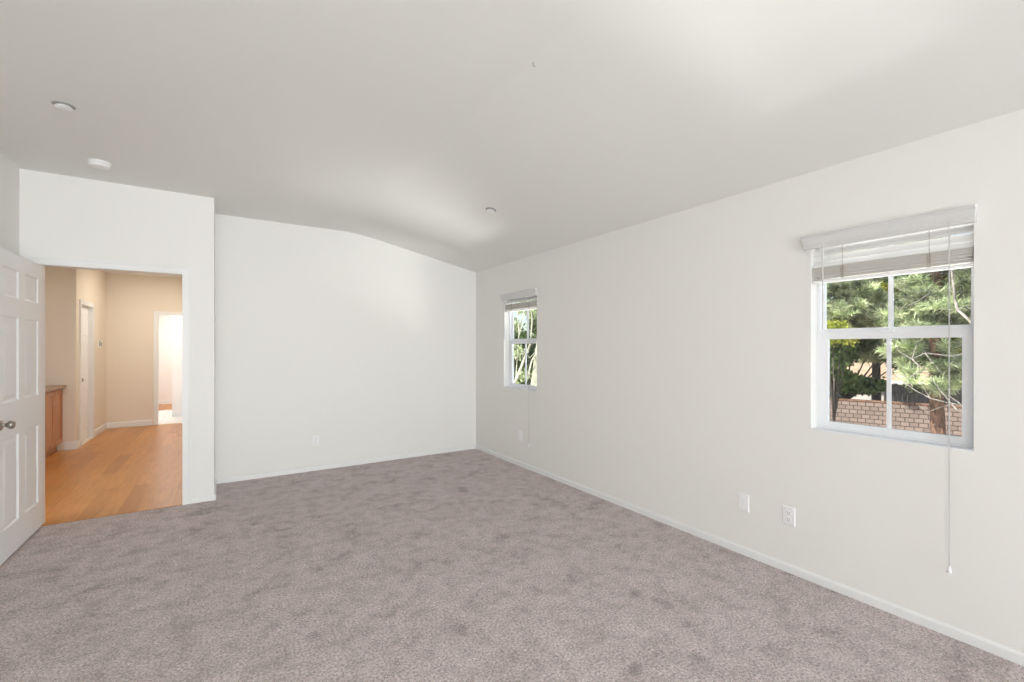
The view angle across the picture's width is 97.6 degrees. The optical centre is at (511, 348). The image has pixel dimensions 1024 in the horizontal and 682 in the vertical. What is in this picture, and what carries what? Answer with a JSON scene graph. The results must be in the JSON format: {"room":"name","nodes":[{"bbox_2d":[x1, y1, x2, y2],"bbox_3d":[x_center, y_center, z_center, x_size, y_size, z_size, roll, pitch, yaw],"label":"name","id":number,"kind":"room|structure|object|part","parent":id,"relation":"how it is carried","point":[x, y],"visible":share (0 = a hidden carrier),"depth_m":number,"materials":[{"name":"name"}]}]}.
{"room":"empty bedroom","nodes":[
{"label":"empty bedroom","id":0,"kind":"room"},
{"bbox_2d":[0,152,18,254],"bbox_3d":[-0.964,0.060,-1.033,0.120,3.060,10.550,0,0,-33],"label":"wall","id":1,"kind":"structure","parent":0,"point":[9,172],"depth_m":3.27,"materials":[{"name":"white paint"}]},
{"bbox_2d":[45,267,78,450],"bbox_3d":[-6.345,0.090,6.034,0.720,3.000,0.120,0,0,-33],"label":"wall","id":2,"kind":"structure","parent":0,"point":[61,284],"depth_m":6.11,"materials":[{"name":"beige paint"}]},
{"bbox_2d":[64,441,76,449],"bbox_3d":[-6.049,1.335,6.145,0.127,0.110,0.013,0,0,-33],"label":"baseboard","id":3,"kind":"structure","parent":2,"relation":"attached to","point":[70,445],"depth_m":6.14,"materials":[{"name":"white wood"}]},
{"bbox_2d":[79,269,105,444],"bbox_3d":[-6.602,0.090,6.987,0.120,3.000,1.760,0,0,-33],"label":"wall","id":4,"kind":"structure","parent":0,"point":[92,283],"depth_m":7.28,"materials":[{"name":"beige paint"}]},
{"bbox_2d":[82,306,87,441],"bbox_3d":[-6.329,0.379,6.621,0.103,2.010,0.656,0,0,-33],"label":"door","id":5,"kind":"structure","parent":4,"relation":"in","point":[84,309],"depth_m":6.75,"materials":[{"name":"white wood"}]},
{"bbox_2d":[79,299,93,446],"bbox_3d":[-6.348,0.350,6.609,0.138,2.085,0.784,0,0,-33],"label":"door frame","id":6,"kind":"structure","parent":4,"relation":"attached to","point":[89,305],"depth_m":6.90,"materials":[{"name":"white wood"}]},
{"bbox_2d":[94,423,106,436],"bbox_3d":[-6.769,1.340,7.368,0.013,0.100,0.912,0,0,-33],"label":"baseboard","id":7,"kind":"structure","parent":4,"relation":"attached to","point":[103,427],"depth_m":7.35,"materials":[{"name":"white wood"}]},
{"bbox_2d":[19,169,213,502],"bbox_3d":[-3.335,0.060,3.787,1.362,3.060,0.120,0,0,-33],"label":"wall","id":8,"kind":"structure","parent":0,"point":[61,216],"depth_m":3.84,"materials":[{"name":"white paint"}]},
{"bbox_2d":[0,247,41,565],"bbox_3d":[-3.445,0.367,3.126,0.171,2.015,0.859,0,0,-33],"label":"door","id":9,"kind":"structure","parent":8,"relation":"in","point":[20,277],"depth_m":3.08,"materials":[{"name":"white wood"}]},
{"bbox_3d":[-3.201,0.487,2.844,0.068,0.068,0.068,0,0,-33],"label":"knob","id":10,"kind":"part","parent":9,"relation":"part of","materials":[{"name":"silver metal"}]},
{"bbox_2d":[29,256,190,523],"bbox_3d":[-3.331,0.339,3.779,1.016,2.108,0.138,0,0,-33],"label":"door frame","id":11,"kind":"structure","parent":8,"relation":"attached to","point":[44,262],"depth_m":3.97,"materials":[{"name":"white wood"}]},
{"bbox_2d":[191,494,215,503],"bbox_3d":[-2.793,1.364,4.057,0.185,0.052,0.013,0,0,-33],"label":"baseboard","id":12,"kind":"structure","parent":8,"relation":"attached to","point":[212,497],"depth_m":4.05,"materials":[{"name":"white wood"}]},
{"bbox_2d":[104,271,181,277],"bbox_3d":[-5.265,-1.345,5.755,2.232,0.090,5.280,0,0,-33],"label":"ceiling","id":13,"kind":"structure","parent":0,"point":[111,272],"depth_m":7.90,"materials":[{"name":"white paint"}]},
{"bbox_2d":[106,273,181,428],"bbox_3d":[-6.477,0.090,8.186,1.632,3.000,0.120,0,0,-33],"label":"wall","id":14,"kind":"structure","parent":0,"point":[131,300],"depth_m":7.95,"materials":[{"name":"beige paint"}]},
{"bbox_2d":[107,420,151,427],"bbox_3d":[-6.763,1.340,7.922,0.625,0.100,0.013,0,0,-33],"label":"baseboard","id":15,"kind":"structure","parent":14,"relation":"attached to","point":[139,422],"depth_m":7.92,"materials":[{"name":"white wood"}]},
{"bbox_2d":[153,311,181,424],"bbox_3d":[-6.153,0.360,8.384,0.864,2.065,0.138,0,0,-33],"label":"door frame","id":16,"kind":"structure","parent":14,"relation":"attached to","point":[156,314],"depth_m":8.12,"materials":[{"name":"white wood"}]},
{"bbox_2d":[135,410,181,426],"bbox_3d":[-6.411,1.492,9.567,2.800,0.197,2.370,0,0,-33],"label":"tile","id":17,"kind":"structure","parent":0,"point":[165,416],"depth_m":9.00,"materials":[{"name":"white tile"}]},
{"bbox_2d":[159,315,171,400],"bbox_3d":[-7.874,0.090,11.724,2.920,3.000,0.120,0,0,-33],"label":"wall","id":18,"kind":"structure","parent":0,"point":[165,321],"depth_m":11.16,"materials":[{"name":"white paint"}]},
{"bbox_2d":[159,400,171,403],"bbox_3d":[-7.787,1.345,11.700,2.800,0.090,0.013,0,0,-33],"label":"baseboard","id":19,"kind":"structure","parent":18,"relation":"attached to","point":[163,401],"depth_m":11.16,"materials":[{"name":"white wood"}]},
{"bbox_2d":[159,404,171,409],"bbox_3d":[-7.422,1.491,11.135,2.800,0.198,1.360,0,0,-33],"label":"floor","id":20,"kind":"structure","parent":0,"point":[161,406],"depth_m":10.61,"materials":[{"name":"brown wood"}]},
{"bbox_2d":[172,315,181,411],"bbox_3d":[-6.103,0.090,9.760,2.074,3.000,0.120,0,0,-33],"label":"wall","id":21,"kind":"structure","parent":0,"point":[176,320],"depth_m":9.19,"materials":[{"name":"white paint"}]},
{"bbox_2d":[172,411,181,415],"bbox_3d":[-6.067,1.345,9.704,2.074,0.090,0.013,0,0,-33],"label":"baseboard","id":22,"kind":"structure","parent":21,"relation":"attached to","point":[179,413],"depth_m":9.19,"materials":[{"name":"white wood"}]},
{"bbox_2d":[214,205,214,487],"bbox_3d":[-2.967,0.060,4.363,0.120,3.060,0.450,0,0,-33],"label":"wall","id":23,"kind":"structure","parent":0,"point":[214,205],"depth_m":4.29,"materials":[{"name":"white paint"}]},
{"bbox_2d":[215,214,475,478],"bbox_3d":[-1.853,0.060,5.421,3.141,3.060,0.120,0,0,-33],"label":"wall","id":24,"kind":"structure","parent":0,"point":[364,345],"depth_m":5.20,"materials":[{"name":"white paint"}]},
{"bbox_2d":[312,435,318,445],"bbox_3d":[-2.235,1.052,5.098,0.072,0.116,0.009,0,0,-33],"label":"wall outlet","id":25,"kind":"object","parent":24,"relation":"attached to","point":[315,439],"visible":1,"depth_m":5.10,"materials":[{"name":"white plastic"}]},
{"bbox_2d":[216,445,475,483],"bbox_3d":[-1.772,1.364,5.395,3.008,0.052,0.013,0,0,-33],"label":"baseboard","id":26,"kind":"structure","parent":24,"relation":"attached to","point":[409,455],"depth_m":5.21,"materials":[{"name":"white wood"}]},
{"bbox_2d":[0,0,1023,271],"bbox_3d":[0.690,-1.259,0.445,4.263,0.415,11.000,0,0,-33],"label":"ceiling","id":27,"kind":"structure","parent":0,"point":[399,123],"depth_m":2.30,"materials":[{"name":"white paint"}]},
{"bbox_2d":[51,100,75,111],"bbox_3d":[-2.536,-1.365,2.535,0.101,0.024,0.101,0,0,-33],"label":"sprinkler","id":28,"kind":"object","parent":27,"relation":"attached to","point":[61,105],"visible":1,"depth_m":2.52,"materials":[{"name":"grey metal"}]},
{"bbox_2d":[87,158,111,169],"bbox_3d":[-3.053,-1.355,3.314,0.136,0.042,0.136,0,0,-33],"label":"smoke detector","id":29,"kind":"object","parent":27,"relation":"attached to","point":[96,163],"visible":1,"depth_m":3.28,"materials":[{"name":"white plastic"}]},
{"bbox_2d":[486,207,495,212],"bbox_3d":[-0.188,-1.233,4.009,0.094,0.035,0.095,0,0,-27],"label":"sprinkler","id":30,"kind":"object","parent":27,"relation":"attached to","point":[489,209],"visible":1,"depth_m":3.99,"materials":[{"name":"grey metal"}]},
{"bbox_2d":[0,423,1023,681],"bbox_3d":[-1.085,1.490,2.174,5.373,0.200,15.830,0,0,-33],"label":"floor","id":31,"kind":"structure","parent":0,"point":[471,565],"depth_m":2.55,"materials":[{"name":"carpet"}]},
{"bbox_2d":[45,389,62,457],"bbox_3d":[-5.981,0.967,5.355,0.585,0.854,1.405,0,0,-33],"label":"base cabinet","id":32,"kind":"object","parent":31,"relation":"on","point":[53,399],"visible":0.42,"depth_m":5.78,"materials":[{"name":"brown wood"}]},
{"bbox_3d":[-5.648,0.915,5.359,0.020,0.724,0.325,0,0,-33],"label":"door","id":33,"kind":"part","parent":32,"relation":"part of","materials":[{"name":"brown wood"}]},
{"bbox_3d":[-5.837,0.915,5.653,0.020,0.724,0.325,0,0,-33],"label":"door","id":34,"kind":"part","parent":32,"relation":"part of","materials":[{"name":"brown wood"}]},
{"bbox_2d":[45,385,66,392],"bbox_3d":[-5.965,0.520,5.360,0.623,0.037,1.416,0,0,-33],"label":"countertop","id":35,"kind":"structure","parent":32,"relation":"on","point":[50,388],"depth_m":5.78,"materials":[{"name":"stone"}]},
{"bbox_3d":[-6.026,0.915,5.946,0.020,0.724,0.325,0,0,-33],"label":"door","id":36,"kind":"part","parent":32,"relation":"part of","materials":[{"name":"brown wood"}]},
{"bbox_2d":[42,504,181,525],"bbox_3d":[-3.308,1.388,3.744,0.896,0.004,0.026,0,0,-33],"label":"threshold","id":37,"kind":"object","parent":31,"relation":"on","point":[177,504],"visible":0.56,"depth_m":3.71,"materials":[{"name":"brown wood"}]},
{"bbox_2d":[476,109,1023,652],"bbox_3d":[2.544,0.190,1.642,0.150,2.800,11.240,0,0,-33],"label":"wall","id":38,"kind":"structure","parent":0,"point":[677,352],"depth_m":2.84,"materials":[{"name":"white paint"}]},
{"bbox_2d":[518,430,521,440],"bbox_3d":[0.096,1.035,5.292,0.008,0.116,0.072,0,0,-33],"label":"wall plate","id":39,"kind":"object","parent":38,"relation":"attached to","point":[519,432],"visible":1,"depth_m":5.29,"materials":[{"name":"white plastic"}]},
{"bbox_2d":[505,300,536,391],"bbox_3d":[0.147,-0.077,5.347,0.142,1.128,0.695,0,0,-33],"label":"window","id":40,"kind":"structure","parent":38,"relation":"in","point":[512,341],"depth_m":5.55,"materials":[{"name":"white plastic"}]},
{"bbox_2d":[500,288,536,446],"bbox_3d":[0.088,0.227,5.329,0.109,1.790,0.755,0,0,-33],"label":"window blind","id":41,"kind":"object","parent":40,"relation":"attached to","point":[530,294],"visible":0.85,"depth_m":5.29,"materials":[{"name":"white plastic"}]},
{"bbox_3d":[0.119,-0.456,5.329,0.052,0.015,0.687,0,0,-33],"label":"rail","id":42,"kind":"part","parent":41,"relation":"part of","materials":[{"name":"white plastic"}]},
{"bbox_3d":[0.167,0.187,5.360,0.026,0.570,0.668,0,0,-33],"label":"sash","id":43,"kind":"part","parent":40,"relation":"part of","materials":[{"name":"white plastic"}]},
{"bbox_3d":[0.189,-0.357,5.375,0.024,0.538,0.668,0,0,-33],"label":"sash","id":44,"kind":"part","parent":40,"relation":"part of","materials":[{"name":"white plastic"}]},
{"bbox_2d":[739,493,748,512],"bbox_3d":[1.561,1.040,3.020,0.008,0.116,0.072,0,0,-33],"label":"wall plate","id":45,"kind":"object","parent":38,"relation":"attached to","point":[743,498],"visible":1,"depth_m":3.01,"materials":[{"name":"white plastic"}]},
{"bbox_2d":[476,445,1023,665],"bbox_3d":[2.476,1.364,1.597,0.013,0.052,11.000,0,0,-33],"label":"baseboard","id":46,"kind":"structure","parent":38,"relation":"attached to","point":[997,649],"depth_m":2.64,"materials":[{"name":"white wood"}]},
{"bbox_2d":[783,505,794,526],"bbox_3d":[1.716,1.041,2.779,0.009,0.116,0.072,0,0,-33],"label":"wall outlet","id":47,"kind":"object","parent":38,"relation":"attached to","point":[788,512],"visible":1,"depth_m":2.78,"materials":[{"name":"white plastic"}]},
{"bbox_2d":[811,224,973,451],"bbox_3d":[2.032,-0.077,2.425,0.142,1.128,0.690,0,0,-33],"label":"window","id":48,"kind":"structure","parent":38,"relation":"in","point":[966,442],"depth_m":2.43,"materials":[{"name":"white plastic"}]},
{"bbox_2d":[800,204,977,573],"bbox_3d":[1.974,0.204,2.406,0.109,1.745,0.750,0,0,-33],"label":"window blind","id":49,"kind":"object","parent":48,"relation":"attached to","point":[958,249],"visible":0.87,"depth_m":2.35,"materials":[{"name":"white plastic"}]},
{"bbox_3d":[1.899,-0.497,2.560,0.068,0.195,0.021,0,0,-33],"label":"ladder cord","id":50,"kind":"part","parent":49,"relation":"part of","materials":[{"name":"white fabric"}]},
{"bbox_3d":[2.004,-0.394,2.407,0.052,0.015,0.682,0,0,-33],"label":"rail","id":51,"kind":"part","parent":49,"relation":"part of","materials":[{"name":"white plastic"}]},
{"bbox_3d":[2.091,0.222,2.142,0.002,1.647,0.005,0,0,-33],"label":"pull cord","id":52,"kind":"part","parent":49,"relation":"part of","materials":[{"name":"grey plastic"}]},
{"bbox_3d":[2.052,0.187,2.438,0.026,0.570,0.663,0,0,-33],"label":"sash","id":53,"kind":"part","parent":48,"relation":"part of","materials":[{"name":"white plastic"}]},
{"bbox_3d":[2.075,-0.357,2.453,0.024,0.538,0.663,0,0,-33],"label":"sash","id":54,"kind":"part","parent":48,"relation":"part of","materials":[{"name":"white plastic"}]},
{"label":"outside","id":55,"kind":"structure","parent":0,"visible":0},
{"bbox_3d":[31.531,4.140,26.294,75.000,0.199,100.000,0,0,-33],"label":"ground","id":56,"kind":"structure","parent":55,"visible":0},
{"bbox_2d":[514,299,536,385],"bbox_3d":[0.306,1.356,10.955,0.803,5.775,1.356,0,0,-10],"label":"tree","id":57,"kind":"object","parent":56,"relation":"on","point":[518,352],"visible":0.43,"depth_m":10.53,"materials":[{"name":"green plant"}]},
{"bbox_2d":[514,329,536,384],"bbox_3d":[0.582,1.534,25.649,3.272,5.454,4.024,0,0,32],"label":"tree","id":58,"kind":"object","parent":56,"relation":"on","point":[523,334],"visible":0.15,"depth_m":25.01,"materials":[{"name":"green plant"}]},
{"bbox_2d":[523,299,536,336],"bbox_3d":[3.119,-0.928,35.385,4.414,10.360,4.534,0,0,-33],"label":"tree","id":59,"kind":"object","parent":56,"relation":"on","point":[534,325],"visible":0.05,"depth_m":35.09,"materials":[{"name":"green plant"}]},
{"bbox_2d":[827,315,859,421],"bbox_3d":[6.955,1.767,9.663,1.483,4.952,0.795,0,0,-11],"label":"tree","id":60,"kind":"object","parent":56,"relation":"on","point":[831,325],"visible":0.29,"depth_m":9.59,"materials":[{"name":"green plant"}]},
{"bbox_2d":[827,244,910,400],"bbox_3d":[11.589,-0.672,16.087,6.633,9.832,4.500,0,0,-33],"label":"pine tree","id":61,"kind":"object","parent":56,"relation":"on","point":[854,302],"visible":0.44,"depth_m":14.98,"materials":[{"name":"green plant"}]},
{"bbox_2d":[830,338,921,398],"bbox_3d":[12.566,1.836,16.302,5.954,4.819,2.405,0,0,-3],"label":"leafy tree","id":62,"kind":"object","parent":56,"relation":"on","point":[853,384],"visible":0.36,"depth_m":15.87,"materials":[{"name":"green plant"}]},
{"bbox_2d":[830,360,951,401],"bbox_3d":[19.287,2.365,24.000,6.960,3.950,9.960,0,0,-45],"label":"house","id":63,"kind":"structure","parent":56,"relation":"on","point":[857,366],"depth_m":22.00,"materials":[{"name":"paint"}]},
{"bbox_2d":[830,398,961,436],"bbox_3d":[12.451,2.995,14.700,6.418,2.490,0.240,0,0,41],"label":"wall","id":64,"kind":"structure","parent":56,"relation":"on","point":[910,416],"depth_m":14.56,"materials":[{"name":"brown brick"}]},
{"bbox_2d":[851,241,970,378],"bbox_3d":[14.861,-0.806,16.090,8.928,10.109,4.306,0,0,-42],"label":"pine tree","id":65,"kind":"object","parent":56,"relation":"on","point":[873,341],"visible":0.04,"depth_m":15.80,"materials":[{"name":"green plant"}]},
{"bbox_2d":[873,276,961,403],"bbox_3d":[15.529,0.610,16.826,3.523,7.262,1.527,0,0,8],"label":"tree","id":66,"kind":"object","parent":56,"relation":"on","point":[885,287],"visible":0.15,"depth_m":16.77,"materials":[{"name":"green plant"}]},
{"bbox_2d":[872,237,970,434],"bbox_3d":[9.407,-0.912,9.477,5.106,10.314,4.372,0,0,4],"label":"pine tree","id":67,"kind":"object","parent":56,"relation":"on","point":[933,309],"visible":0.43,"depth_m":8.79,"materials":[{"name":"green plant"}]},
{"bbox_2d":[884,382,961,404],"bbox_3d":[16.444,2.750,17.027,3.567,2.780,0.158,0,0,35],"label":"fence","id":68,"kind":"object","parent":56,"relation":"on","point":[899,394],"visible":0.04,"depth_m":17.53,"materials":[{"name":"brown wood"}]},
{"bbox_2d":[892,236,970,412],"bbox_3d":[5.059,1.431,5.303,1.690,5.631,0.490,0,0,-5],"label":"bare tree","id":69,"kind":"object","parent":56,"relation":"on","point":[951,271],"visible":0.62,"depth_m":5.46,"materials":[{"name":"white plant"}]}
]}

